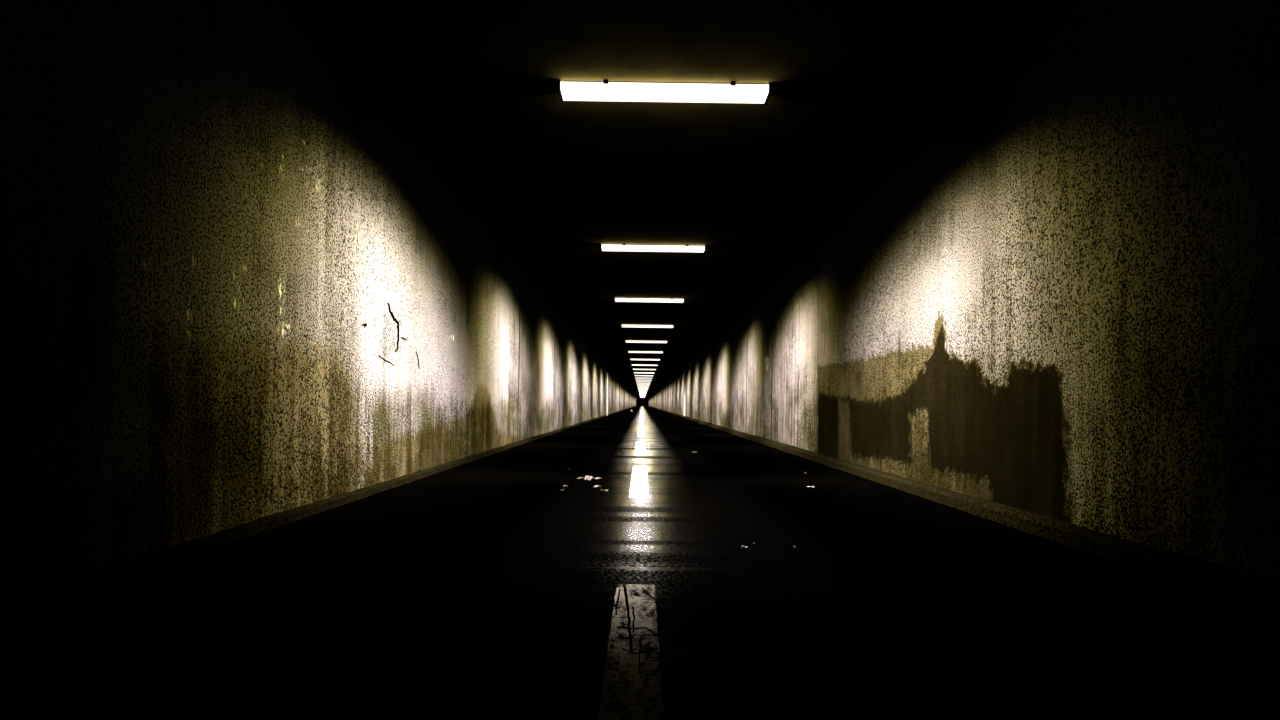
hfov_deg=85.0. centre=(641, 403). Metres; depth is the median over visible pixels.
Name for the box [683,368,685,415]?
trim
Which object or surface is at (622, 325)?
ceiling light
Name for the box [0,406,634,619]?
curb
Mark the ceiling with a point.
(858, 85)
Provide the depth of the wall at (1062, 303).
3.06 m
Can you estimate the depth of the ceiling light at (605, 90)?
3.94 m
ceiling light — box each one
[556,79,772,104]
[599,243,706,252]
[614,297,684,302]
[621,324,673,327]
[625,340,667,342]
[628,351,662,352]
[630,358,659,359]
[632,364,657,365]
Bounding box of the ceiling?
[284,0,1072,397]
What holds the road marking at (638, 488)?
on the road
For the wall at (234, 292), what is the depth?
2.71 m
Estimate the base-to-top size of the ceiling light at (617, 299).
0.057 m
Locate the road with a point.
(484, 588)
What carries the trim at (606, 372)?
attached to the wall at (234, 292)
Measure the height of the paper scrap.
0.034 m
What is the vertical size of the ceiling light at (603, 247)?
0.057 m
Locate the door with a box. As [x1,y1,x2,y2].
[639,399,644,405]
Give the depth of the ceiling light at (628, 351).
23.92 m
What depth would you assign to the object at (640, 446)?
9.23 m
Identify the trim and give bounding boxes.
[606,372,607,415]
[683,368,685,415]
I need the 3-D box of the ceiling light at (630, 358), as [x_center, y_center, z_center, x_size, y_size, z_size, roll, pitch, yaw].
[0.127,-1.785,28.000,1.214,0.057,0.168,1,0,0]
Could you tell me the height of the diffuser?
0.041 m
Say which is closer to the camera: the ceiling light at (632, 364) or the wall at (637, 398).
the ceiling light at (632, 364)
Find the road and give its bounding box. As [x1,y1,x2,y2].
[0,406,1279,719]
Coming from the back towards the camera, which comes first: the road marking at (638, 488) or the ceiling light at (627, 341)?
the ceiling light at (627, 341)
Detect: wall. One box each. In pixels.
[0,0,635,595]
[636,397,648,405]
[649,0,1279,582]
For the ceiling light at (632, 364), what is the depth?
31.93 m
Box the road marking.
[597,584,663,719]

